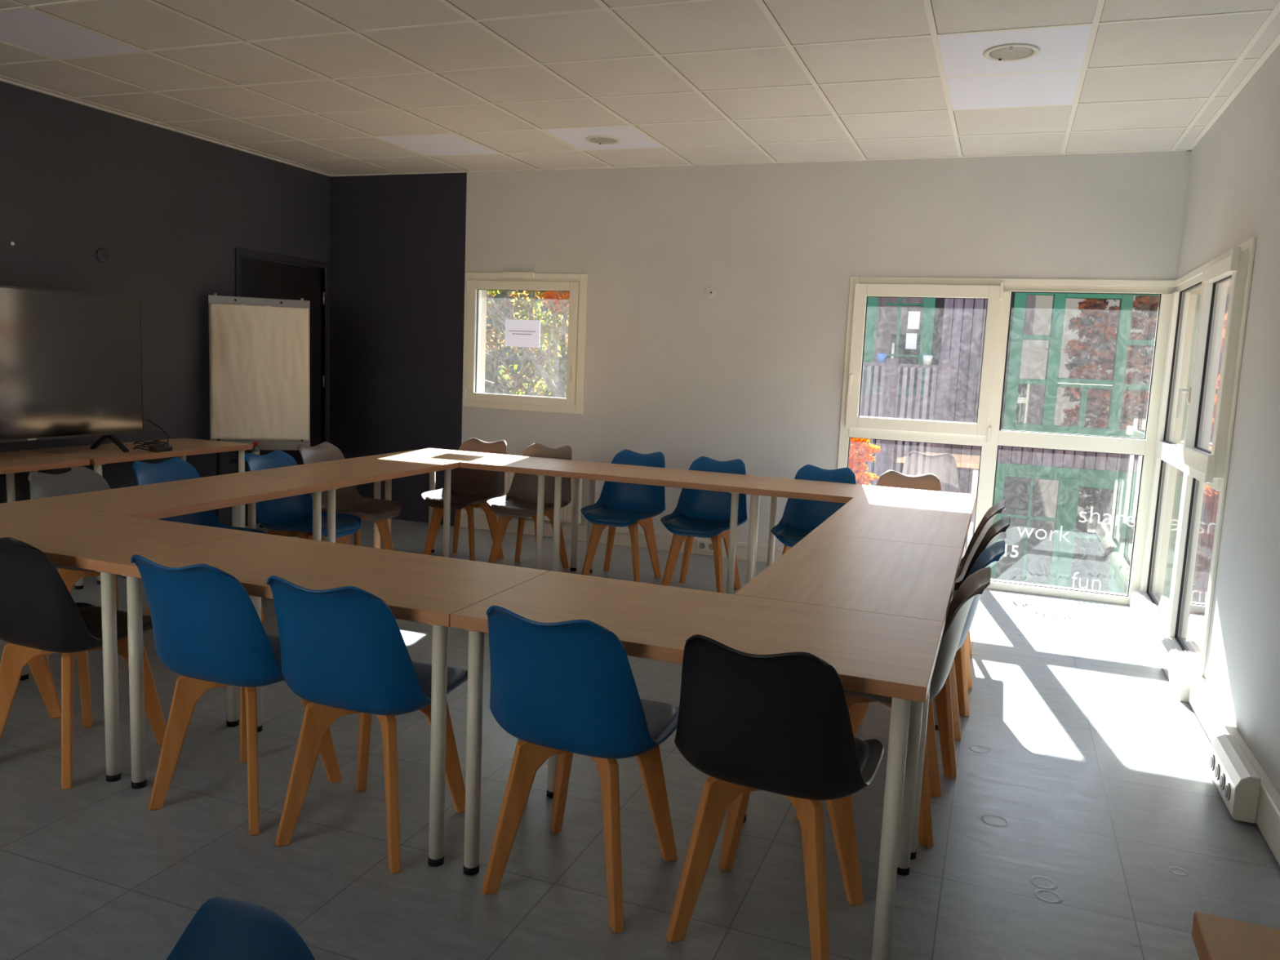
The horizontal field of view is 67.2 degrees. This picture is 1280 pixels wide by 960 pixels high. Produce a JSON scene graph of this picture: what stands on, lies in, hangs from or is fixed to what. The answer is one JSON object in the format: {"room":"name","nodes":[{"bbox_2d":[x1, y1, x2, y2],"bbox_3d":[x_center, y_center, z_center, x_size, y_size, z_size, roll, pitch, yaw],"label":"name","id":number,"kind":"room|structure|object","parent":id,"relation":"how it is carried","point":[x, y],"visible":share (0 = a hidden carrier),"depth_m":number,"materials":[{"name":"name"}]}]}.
{"room":"meeting room","nodes":[
{"label":"meeting room","id":0,"kind":"room"},
{"bbox_2d":[0,80,329,522],"bbox_3d":[-4.168,-0.683,4.148,0.200,2.768,8.400,5,8,20],"label":"wall","id":1,"kind":"structure","parent":0,"point":[171,211],"depth_m":6.29,"materials":[{"name":"paint"}]},
{"bbox_2d":[96,248,109,262],"bbox_3d":[-3.319,-1.389,5.952,0.012,0.088,0.088,5,8,20],"label":"cover","id":2,"kind":"object","parent":1,"relation":"attached to","point":[102,255],"visible":1,"depth_m":5.94,"materials":[{"name":"paint"}]},
{"bbox_2d":[222,520,231,526],"bbox_3d":[-4.312,0.712,3.793,0.014,0.080,7.350,5,8,20],"label":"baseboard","id":3,"kind":"structure","parent":1,"relation":"attached to","point":[228,522],"depth_m":7.11,"materials":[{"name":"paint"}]},
{"bbox_2d":[235,247,328,526],"bbox_3d":[-2.867,-0.713,7.595,0.214,2.070,1.025,5,8,20],"label":"door","id":4,"kind":"structure","parent":1,"relation":"in","point":[258,274],"depth_m":7.75,"materials":[{"name":"paint"}]},
{"bbox_2d":[0,518,1279,959],"bbox_3d":[-1.234,1.015,3.244,6.695,0.120,8.850,5,8,20],"label":"floor","id":5,"kind":"structure","parent":0,"point":[1083,815],"depth_m":2.84,"materials":[{"name":"tile"}]},
{"bbox_2d":[27,653,61,718],"bbox_3d":[-2.378,0.483,3.370,0.480,0.805,0.555,5,8,20],"label":"shell chair","id":6,"kind":"object","parent":5,"relation":"on","point":[38,665],"visible":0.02,"depth_m":3.51,"materials":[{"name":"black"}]},
{"bbox_2d":[0,451,89,589],"bbox_3d":[-3.538,0.280,4.897,0.599,0.723,1.199,5,8,20],"label":"table","id":7,"kind":"object","parent":5,"relation":"on","point":[11,462],"visible":0.64,"depth_m":5.21,"materials":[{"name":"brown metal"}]},
{"bbox_2d":[0,537,166,789],"bbox_3d":[-1.887,0.529,3.177,0.480,0.805,0.555,5,8,20],"label":"shell chair","id":8,"kind":"object","parent":5,"relation":"on","point":[39,615],"visible":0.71,"depth_m":3.00,"materials":[{"name":"black plastic"}]},
{"bbox_2d":[27,466,142,657],"bbox_3d":[-2.349,0.374,4.239,0.555,0.805,0.480,5,8,20],"label":"shell chair","id":9,"kind":"object","parent":5,"relation":"on","point":[82,479],"visible":0.21,"depth_m":4.24,"materials":[{"name":"grey plastic"}]},
{"bbox_2d":[0,501,251,782],"bbox_3d":[-2.087,0.526,3.460,1.199,0.723,0.599,5,8,20],"label":"table","id":10,"kind":"object","parent":5,"relation":"on","point":[82,539],"visible":0.62,"depth_m":3.25,"materials":[{"name":"brown wood"}]},
{"bbox_2d":[17,437,252,584],"bbox_3d":[-3.102,0.154,6.040,0.599,0.723,1.199,5,8,20],"label":"table","id":11,"kind":"object","parent":5,"relation":"on","point":[110,453],"visible":0.39,"depth_m":5.83,"materials":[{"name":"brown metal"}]},
{"bbox_2d":[0,284,145,452],"bbox_3d":[-3.317,-0.577,5.210,0.280,0.915,1.475,5,8,20],"label":"television","id":12,"kind":"object","parent":11,"relation":"on","point":[72,362],"visible":1,"depth_m":5.42,"materials":[{"name":"black plastic"}]},
{"bbox_2d":[133,417,169,450],"bbox_3d":[-3.005,-0.296,5.923,0.187,0.201,0.292,0,8,-19],"label":"cable coil","id":13,"kind":"object","parent":11,"relation":"on","point":[152,442],"visible":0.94,"depth_m":5.93,"materials":[{"name":"black plastic"}]},
{"bbox_2d":[148,445,172,452],"bbox_3d":[-2.895,-0.188,5.816,0.065,0.028,0.120,5,8,20],"label":"power adapter","id":14,"kind":"object","parent":11,"relation":"on","point":[161,448],"visible":1,"depth_m":5.78,"materials":[{"name":"black plastic"}]},
{"bbox_2d":[19,472,331,667],"bbox_3d":[-2.048,0.408,4.401,0.599,0.723,1.199,5,8,20],"label":"table","id":15,"kind":"object","parent":5,"relation":"on","point":[159,500],"visible":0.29,"depth_m":4.28,"materials":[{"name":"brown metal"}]},
{"bbox_2d":[132,457,266,622],"bbox_3d":[-2.164,0.319,4.738,0.555,0.805,0.480,5,8,20],"label":"shell chair","id":16,"kind":"object","parent":5,"relation":"on","point":[175,468],"visible":0.26,"depth_m":4.85,"materials":[{"name":"blue plastic"}]},
{"bbox_2d":[130,554,342,835],"bbox_3d":[-1.216,0.587,2.946,0.480,0.805,0.555,5,8,19],"label":"shell chair","id":17,"kind":"object","parent":5,"relation":"on","point":[207,629],"visible":0.82,"depth_m":2.75,"materials":[{"name":"blue plastic"}]},
{"bbox_2d":[165,897,315,959],"bbox_3d":[-0.220,0.882,0.964,0.555,0.805,0.480,3,7,2],"label":"shell chair","id":18,"kind":"object","parent":5,"relation":"on","point":[222,928],"visible":1,"depth_m":1.05,"materials":[{"name":"blue plastic"}]},
{"bbox_2d":[208,293,310,527],"bbox_3d":[-2.729,-0.441,6.884,0.578,1.729,0.569,6,8,26],"label":"flipchart","id":19,"kind":"object","parent":5,"relation":"on","point":[260,348],"visible":0.98,"depth_m":6.83,"materials":[{"name":"grey paper"}]},
{"bbox_2d":[251,441,259,455],"bbox_3d":[-2.714,-0.202,6.800,0.054,0.136,0.054,5,8,20],"label":"spray bottle","id":20,"kind":"object","parent":19,"relation":"on","point":[255,450],"visible":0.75,"depth_m":6.78,"materials":[{"name":"grey"}]},
{"bbox_2d":[221,440,310,450],"bbox_3d":[-2.707,-0.247,6.877,0.666,0.060,0.072,0,8,-21],"label":"tray","id":21,"kind":"object","parent":19,"relation":"on","point":[262,445],"depth_m":6.89,"materials":[{"name":"grey"}]},
{"bbox_2d":[244,449,361,544],"bbox_3d":[-1.849,0.263,5.284,0.555,0.805,0.480,5,8,20],"label":"shell chair","id":22,"kind":"object","parent":5,"relation":"on","point":[291,516],"visible":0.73,"depth_m":5.31,"materials":[{"name":"blue plastic"}]},
{"bbox_2d":[107,532,550,866],"bbox_3d":[-0.967,0.627,3.042,1.199,0.723,0.599,5,8,20],"label":"table","id":23,"kind":"object","parent":5,"relation":"on","point":[425,588],"visible":0.67,"depth_m":2.94,"materials":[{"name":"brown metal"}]},
{"bbox_2d":[239,454,458,557],"bbox_3d":[-1.622,0.284,5.516,0.599,0.723,1.199,5,8,20],"label":"table","id":24,"kind":"object","parent":5,"relation":"on","point":[375,468],"visible":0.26,"depth_m":5.39,"materials":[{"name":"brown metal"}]},
{"bbox_2d":[297,441,401,550],"bbox_3d":[-1.764,0.195,5.844,0.555,0.805,0.480,5,8,20],"label":"shell chair","id":25,"kind":"object","parent":5,"relation":"on","point":[348,500],"visible":0.59,"depth_m":5.91,"materials":[{"name":"plastic"}]},
{"bbox_2d":[266,575,467,873],"bbox_3d":[-0.769,0.628,2.775,0.480,0.805,0.555,5,8,18],"label":"shell chair","id":26,"kind":"object","parent":5,"relation":"on","point":[344,651],"visible":0.91,"depth_m":2.59,"materials":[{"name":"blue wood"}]},
{"bbox_2d":[421,437,506,560],"bbox_3d":[-1.165,0.142,6.466,0.480,0.805,0.555,5,8,20],"label":"shell chair","id":27,"kind":"object","parent":5,"relation":"on","point":[470,488],"visible":0.75,"depth_m":6.56,"materials":[{"name":"brown plastic"}]},
{"bbox_2d":[380,448,586,571],"bbox_3d":[-1.023,0.217,6.248,1.199,0.723,0.599,5,8,20],"label":"table","id":28,"kind":"object","parent":5,"relation":"on","point":[539,466],"visible":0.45,"depth_m":6.15,"materials":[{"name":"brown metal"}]},
{"bbox_2d":[486,443,572,569],"bbox_3d":[-0.705,0.187,6.271,0.480,0.805,0.555,5,8,20],"label":"shell chair","id":29,"kind":"object","parent":5,"relation":"on","point":[520,502],"visible":0.75,"depth_m":6.38,"materials":[{"name":"brown"}]},
{"bbox_2d":[481,605,679,932],"bbox_3d":[-0.147,0.683,2.560,0.480,0.805,0.555,5,8,22],"label":"shell chair","id":30,"kind":"object","parent":5,"relation":"on","point":[563,689],"visible":0.98,"depth_m":2.38,"materials":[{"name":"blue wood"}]},
{"bbox_2d":[580,448,665,582],"bbox_3d":[-0.095,0.234,6.111,0.480,0.805,0.555,5,8,20],"label":"shell chair","id":31,"kind":"object","parent":5,"relation":"on","point":[629,505],"visible":0.9,"depth_m":6.20,"materials":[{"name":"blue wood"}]},
{"bbox_2d":[546,461,767,594],"bbox_3d":[0.099,0.318,5.835,1.199,0.723,0.599,5,8,20],"label":"table","id":32,"kind":"object","parent":5,"relation":"on","point":[733,483],"visible":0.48,"depth_m":5.69,"materials":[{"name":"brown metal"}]},
{"bbox_2d":[449,570,943,959],"bbox_3d":[0.155,0.728,2.627,1.199,0.723,0.599,5,8,20],"label":"table","id":33,"kind":"object","parent":5,"relation":"on","point":[891,655],"visible":0.91,"depth_m":2.53,"materials":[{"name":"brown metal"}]},
{"bbox_2d":[660,456,747,593],"bbox_3d":[0.397,0.286,5.866,0.480,0.805,0.555,5,8,20],"label":"shell chair","id":34,"kind":"object","parent":5,"relation":"on","point":[703,513],"visible":0.89,"depth_m":5.97,"materials":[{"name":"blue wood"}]},
{"bbox_2d":[666,634,884,959],"bbox_3d":[0.336,0.726,2.383,0.480,0.805,0.555,6,8,24],"label":"shell chair","id":35,"kind":"object","parent":5,"relation":"on","point":[780,723],"visible":1,"depth_m":2.21,"materials":[{"name":"black plastic"}]},
{"bbox_2d":[770,464,856,555],"bbox_3d":[1.027,0.342,5.638,0.480,0.805,0.555,5,8,20],"label":"shell chair","id":36,"kind":"object","parent":5,"relation":"on","point":[800,517],"visible":0.43,"depth_m":5.80,"materials":[{"name":"blue plastic"}]},
{"bbox_2d":[734,532,962,859],"bbox_3d":[0.754,0.661,3.360,0.599,0.723,1.199,5,8,20],"label":"table","id":37,"kind":"object","parent":5,"relation":"on","point":[882,576],"visible":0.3,"depth_m":3.14,"materials":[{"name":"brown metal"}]},
{"bbox_2d":[742,476,976,584],"bbox_3d":[1.219,0.420,5.415,1.199,0.723,0.599,5,8,20],"label":"table","id":38,"kind":"object","parent":5,"relation":"on","point":[774,487],"visible":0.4,"depth_m":5.33,"materials":[{"name":"brown wood"}]},
{"bbox_2d":[811,497,973,600],"bbox_3d":[1.180,0.538,4.475,0.599,0.723,1.199,5,8,20],"label":"table","id":39,"kind":"object","parent":5,"relation":"on","point":[869,518],"visible":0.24,"depth_m":4.32,"materials":[{"name":"brown wood"}]},
{"bbox_2d":[795,566,991,848],"bbox_3d":[0.784,0.660,3.054,0.555,0.805,0.480,5,8,20],"label":"shell chair","id":40,"kind":"object","parent":5,"relation":"on","point":[977,582],"visible":0.33,"depth_m":2.87,"materials":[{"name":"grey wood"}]},
{"bbox_2d":[875,470,942,491],"bbox_3d":[1.497,0.378,5.519,0.480,0.805,0.555,5,8,20],"label":"shell chair","id":41,"kind":"object","parent":5,"relation":"on","point":[890,478],"visible":0.13,"depth_m":5.70,"materials":[{"name":"brown plastic"}]},
{"bbox_2d":[848,539,1004,778],"bbox_3d":[1.016,0.607,3.551,0.555,0.805,0.480,5,8,20],"label":"shell chair","id":42,"kind":"object","parent":5,"relation":"on","point":[946,700],"visible":0.21,"depth_m":3.39,"materials":[{"name":"brown wood"}]},
{"bbox_2d":[955,499,1005,655],"bbox_3d":[1.440,0.484,4.661,0.555,0.805,0.480,5,8,20],"label":"shell chair","id":43,"kind":"object","parent":5,"relation":"on","point":[988,519],"visible":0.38,"depth_m":4.43,"materials":[{"name":"grey plastic"}]},
{"bbox_2d":[951,515,1010,716],"bbox_3d":[1.269,0.541,4.157,0.555,0.805,0.480,5,8,20],"label":"shell chair","id":44,"kind":"object","parent":5,"relation":"on","point":[962,659],"visible":0.26,"depth_m":4.00,"materials":[{"name":"brown wood"}]},
{"bbox_2d":[1191,911,1279,959],"bbox_3d":[0.775,1.008,0.642,0.599,0.723,1.199,5,8,20],"label":"table","id":45,"kind":"object","parent":5,"relation":"on","point":[1214,937],"visible":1,"depth_m":1.20,"materials":[{"name":"brown wood"}]},
{"bbox_2d":[0,0,1279,176],"bbox_3d":[-1.110,-1.858,2.879,6.695,0.158,8.850,5,8,20],"label":"ceiling","id":46,"kind":"structure","parent":0,"point":[313,86],"depth_m":4.71,"materials":[{"name":"tile"}]},
{"bbox_2d":[0,8,141,59],"bbox_3d":[-2.758,-2.056,4.455,0.576,0.005,0.582,5,8,20],"label":"ceiling panel","id":47,"kind":"object","parent":46,"relation":"attached to","point":[28,29],"visible":1,"depth_m":4.48,"materials":[{"name":"white tile"}]},
{"bbox_2d":[377,133,497,155],"bbox_3d":[-1.346,-2.252,6.477,0.576,0.005,0.582,5,8,20],"label":"ceiling panel","id":48,"kind":"object","parent":46,"relation":"attached to","point":[445,144],"visible":1,"depth_m":6.46,"materials":[{"name":"white tile"}]},
{"bbox_2d":[542,125,661,150],"bbox_3d":[-0.225,-2.151,6.061,0.576,0.005,0.582,5,8,20],"label":"ceiling panel","id":49,"kind":"object","parent":46,"relation":"attached to","point":[630,138],"visible":0.93,"depth_m":6.01,"materials":[{"name":"white tile"}]},
{"bbox_2d":[585,135,621,144],"bbox_3d":[-0.233,-2.141,6.088,0.228,0.022,0.228,5,8,20],"label":"recessed light","id":50,"kind":"object","parent":49,"relation":"attached to","point":[598,140],"visible":1,"depth_m":6.06,"materials":[{"name":"white plastic"}]},
{"bbox_2d":[946,70,1080,109],"bbox_3d":[1.804,-1.887,4.670,0.576,0.005,0.582,5,8,20],"label":"ceiling panel","id":51,"kind":"object","parent":46,"relation":"attached to","point":[1047,88],"visible":1,"depth_m":4.64,"materials":[{"name":"white plastic"}]},
{"bbox_2d":[937,25,1091,76],"bbox_3d":[1.591,-1.825,4.112,0.576,0.005,0.582,5,8,20],"label":"ceiling panel","id":52,"kind":"object","parent":46,"relation":"attached to","point":[1062,48],"visible":0.93,"depth_m":4.08,"materials":[{"name":"white tile"}]},
{"bbox_2d":[982,43,1039,62],"bbox_3d":[1.579,-1.810,4.096,0.228,0.022,0.228,5,8,20],"label":"recessed light","id":53,"kind":"object","parent":52,"relation":"attached to","point":[1009,52],"visible":1,"depth_m":4.08,"materials":[{"name":"white plastic"}]},
{"bbox_2d":[328,151,1191,546],"bbox_3d":[0.352,-0.858,7.058,6.695,2.768,0.250,5,8,20],"label":"wall","id":54,"kind":"structure","parent":0,"point":[753,372],"depth_m":6.88,"materials":[{"name":"paint"}]},
{"bbox_2d":[462,271,588,414],"bbox_3d":[-0.850,-1.069,7.482,1.040,1.047,0.372,5,8,20],"label":"window","id":55,"kind":"structure","parent":54,"relation":"in","point":[576,284],"depth_m":7.33,"materials":[{"name":"white plastic"}]},
{"bbox_2d":[502,271,534,277],"bbox_3d":[-0.924,-1.558,7.308,0.270,0.040,0.023,5,8,20],"label":"vent","id":56,"kind":"object","parent":55,"relation":"attached to","point":[504,274],"depth_m":7.30,"materials":[{"name":"white plastic"}]},
{"bbox_2d":[504,319,539,347],"bbox_3d":[-0.904,-1.124,7.385,0.297,0.207,0.001,5,8,20],"label":"paper sign","id":57,"kind":"object","parent":55,"relation":"attached to","point":[518,333],"visible":1,"depth_m":7.38,"materials":[{"name":"grey paper"}]},
{"bbox_2d":[495,471,582,524],"bbox_3d":[-0.798,0.083,7.413,0.770,0.435,0.100,5,8,20],"label":"radiator","id":58,"kind":"object","parent":54,"relation":"attached to","point":[566,511],"visible":0.09,"depth_m":7.29,"materials":[{"name":"white metal"}]},
{"bbox_2d":[391,510,783,562],"bbox_3d":[-0.662,0.384,7.432,4.250,0.125,0.030,5,8,20],"label":"baseboard","id":59,"kind":"structure","parent":54,"relation":"attached to","point":[622,536],"depth_m":7.29,"materials":[{"name":"white plastic"}]},
{"bbox_2d":[696,539,713,551],"bbox_3d":[0.488,0.479,6.986,0.155,0.077,0.028,5,8,20],"label":"wall socket","id":60,"kind":"object","parent":54,"relation":"attached to","point":[702,545],"visible":0.8,"depth_m":6.98,"materials":[{"name":"white plastic"}]},
{"bbox_2d":[698,542,705,548],"bbox_3d":[0.449,0.477,6.987,0.046,0.046,0.004,5,8,20],"label":"socket","id":61,"kind":"object","parent":60,"relation":"attached to","point":[701,545],"depth_m":6.99,"materials":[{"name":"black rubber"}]},
{"bbox_2d":[708,543,713,550],"bbox_3d":[0.519,0.483,6.961,0.046,0.046,0.004,5,8,20],"label":"socket","id":62,"kind":"object","parent":60,"relation":"attached to","point":[710,545],"depth_m":6.96,"materials":[{"name":"white plastic"}]},
{"bbox_2d":[704,286,716,298],"bbox_3d":[0.500,-1.325,6.808,0.088,0.088,0.012,5,8,20],"label":"cover","id":63,"kind":"object","parent":54,"relation":"attached to","point":[710,292],"visible":1,"depth_m":6.80,"materials":[{"name":"paint"}]},
{"bbox_2d":[837,276,1175,604],"bbox_3d":[2.434,-0.264,6.319,2.192,2.055,0.410,5,8,20],"label":"window","id":64,"kind":"structure","parent":54,"relation":"in","point":[986,433],"depth_m":6.19,"materials":[{"name":"white plastic"}]},
{"bbox_2d":[1175,44,1279,795],"bbox_3d":[1.829,-0.141,1.921,0.250,2.768,8.400,5,8,20],"label":"wall","id":65,"kind":"structure","parent":0,"point":[1233,195],"depth_m":3.81,"materials":[{"name":"paint"}]},
{"bbox_2d":[1129,236,1256,702],"bbox_3d":[2.821,-0.103,4.989,0.180,2.005,1.999,5,8,20],"label":"window","id":66,"kind":"structure","parent":65,"relation":"in","point":[1184,463],"depth_m":4.82,"materials":[{"name":"white plastic"}]},
{"bbox_2d":[1188,673,1279,865],"bbox_3d":[1.378,1.222,1.458,0.040,0.145,5.940,5,8,20],"label":"baseboard","id":67,"kind":"structure","parent":65,"relation":"attached to","point":[1215,720],"depth_m":3.48,"materials":[{"name":"white plastic"}]},
{"bbox_2d":[1208,733,1261,823],"bbox_3d":[2.010,1.002,3.269,0.074,0.153,0.400,5,8,20],"label":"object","id":68,"kind":"object","parent":65,"relation":"attached to","point":[1237,780],"visible":1,"depth_m":3.16,"materials":[{"name":"white plastic"}]},
{"bbox_2d":[1209,754,1214,770],"bbox_3d":[2.028,1.002,3.413,0.004,0.056,0.056,5,8,20],"label":"socket","id":69,"kind":"object","parent":68,"relation":"attached to","point":[1212,756],"depth_m":3.40,"materials":[{"name":"grey plastic"}]},
{"bbox_2d":[1214,763,1219,780],"bbox_3d":[1.998,1.010,3.334,0.004,0.056,0.056,5,8,20],"label":"socket","id":70,"kind":"object","parent":68,"relation":"attached to","point":[1217,765],"depth_m":3.32,"materials":[{"name":"grey plastic"}]},
{"bbox_2d":[1219,773,1224,790],"bbox_3d":[1.968,1.019,3.255,0.004,0.056,0.056,5,8,20],"label":"socket","id":71,"kind":"object","parent":68,"relation":"attached to","point":[1222,775],"depth_m":3.25,"materials":[{"name":"grey plastic"}]},
{"bbox_2d":[1224,782,1230,800],"bbox_3d":[1.938,1.028,3.176,0.004,0.056,0.056,5,8,20],"label":"socket","id":72,"kind":"object","parent":68,"relation":"attached to","point":[1227,790],"depth_m":3.17,"materials":[{"name":"grey plastic"}]},
{"label":"outside","id":73,"kind":"structure","parent":0,"visible":0},
{"bbox_3d":[6.430,2.073,21.258,36.000,0.100,29.650,5,8,20],"label":"yard","id":74,"kind":"structure","parent":73,"visible":0},
{"bbox_2d":[484,289,568,396],"bbox_3d":[-1.871,-1.306,15.268,3.753,7.441,3.553,8,9,38],"label":"leafy tree","id":75,"kind":"object","parent":74,"relation":"on","point":[528,375],"visible":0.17,"depth_m":14.16,"materials":[{"name":"green plant"}]},
{"bbox_2d":[484,291,568,397],"bbox_3d":[-1.586,-0.944,15.668,4.814,6.663,3.321,-4,10,-42],"label":"leafy tree","id":76,"kind":"object","parent":74,"relation":"on","point":[555,333],"visible":0.09,"depth_m":14.53,"materials":[{"name":"green plant"}]},
{"bbox_2d":[486,289,569,397],"bbox_3d":[-1.215,-0.889,14.269,3.838,6.931,3.892,-2,8,-31],"label":"leafy tree","id":77,"kind":"object","parent":74,"relation":"on","point":[555,387],"visible":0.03,"depth_m":14.15,"materials":[{"name":"green plant"}]},
{"bbox_2d":[497,360,567,396],"bbox_3d":[-0.263,-1.180,15.746,3.656,7.219,4.064,0,8,-18],"label":"leafy tree","id":78,"kind":"object","parent":74,"relation":"on","point":[501,371],"visible":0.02,"depth_m":15.37,"materials":[{"name":"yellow plant"}]},
{"bbox_2d":[534,290,569,395],"bbox_3d":[-1.120,-0.510,14.983,1.321,5.958,0.761,5,8,20],"label":"tree","id":79,"kind":"object","parent":74,"relation":"on","point":[548,295],"visible":0.1,"depth_m":14.73,"materials":[{"name":"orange plant"}]},
{"bbox_2d":[848,437,880,485],"bbox_3d":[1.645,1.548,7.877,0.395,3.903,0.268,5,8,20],"label":"shrub","id":80,"kind":"object","parent":74,"relation":"on","point":[855,459],"visible":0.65,"depth_m":7.59,"materials":[{"name":"orange plant"}]},
{"bbox_2d":[849,358,954,490],"bbox_3d":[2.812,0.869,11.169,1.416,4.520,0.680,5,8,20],"label":"fence","id":81,"kind":"object","parent":74,"relation":"on","point":[891,370],"visible":0.29,"depth_m":10.60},
{"bbox_2d":[876,353,887,363],"bbox_3d":[2.680,-1.351,10.680,0.110,0.100,0.110,5,8,20],"label":"flower pot","id":82,"kind":"object","parent":81,"relation":"on","point":[881,357],"visible":1,"depth_m":10.64,"materials":[{"name":"blue ceramic"}]},
{"bbox_2d":[922,355,933,364],"bbox_3d":[3.138,-1.310,10.510,0.110,0.100,0.110,5,8,20],"label":"flower pot","id":83,"kind":"object","parent":81,"relation":"on","point":[927,359],"visible":1,"depth_m":10.47,"materials":[{"name":"white ceramic"}]},
{"bbox_2d":[852,284,1231,620],"bbox_3d":[5.568,0.303,11.949,6.650,5.680,3.200,5,8,20],"label":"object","id":84,"kind":"structure","parent":74,"relation":"on","point":[1055,339],"depth_m":10.71,"materials":[{"name":"grey"}]},
{"bbox_2d":[905,333,917,349],"bbox_3d":[3.139,-1.606,11.142,0.120,0.180,0.002,5,8,20],"label":"paper sheet","id":85,"kind":"object","parent":84,"relation":"attached to","point":[911,338],"visible":1,"depth_m":11.14,"materials":[{"name":"white paper"}]},
{"bbox_2d":[906,311,919,328],"bbox_3d":[3.158,-1.843,11.108,0.130,0.200,0.002,5,8,20],"label":"paper sheet","id":86,"kind":"object","parent":84,"relation":"attached to","point":[913,318],"visible":1,"depth_m":11.11,"materials":[{"name":"white paper"}]},
{"bbox_2d":[1190,311,1227,623],"bbox_3d":[4.484,0.329,6.946,1.601,6.802,1.557,5,8,20],"label":"conifer","id":87,"kind":"object","parent":74,"relation":"on","point":[1211,495],"visible":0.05,"depth_m":7.01,"materials":[{"name":"green plant"}]},
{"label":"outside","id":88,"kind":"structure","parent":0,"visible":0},
{"bbox_2d":[484,290,568,395],"bbox_3d":[-3.899,-3.509,29.558,22.000,8.298,20.400,5,8,20],"label":"hillside","id":89,"kind":"structure","parent":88,"point":[513,360],"depth_m":20.58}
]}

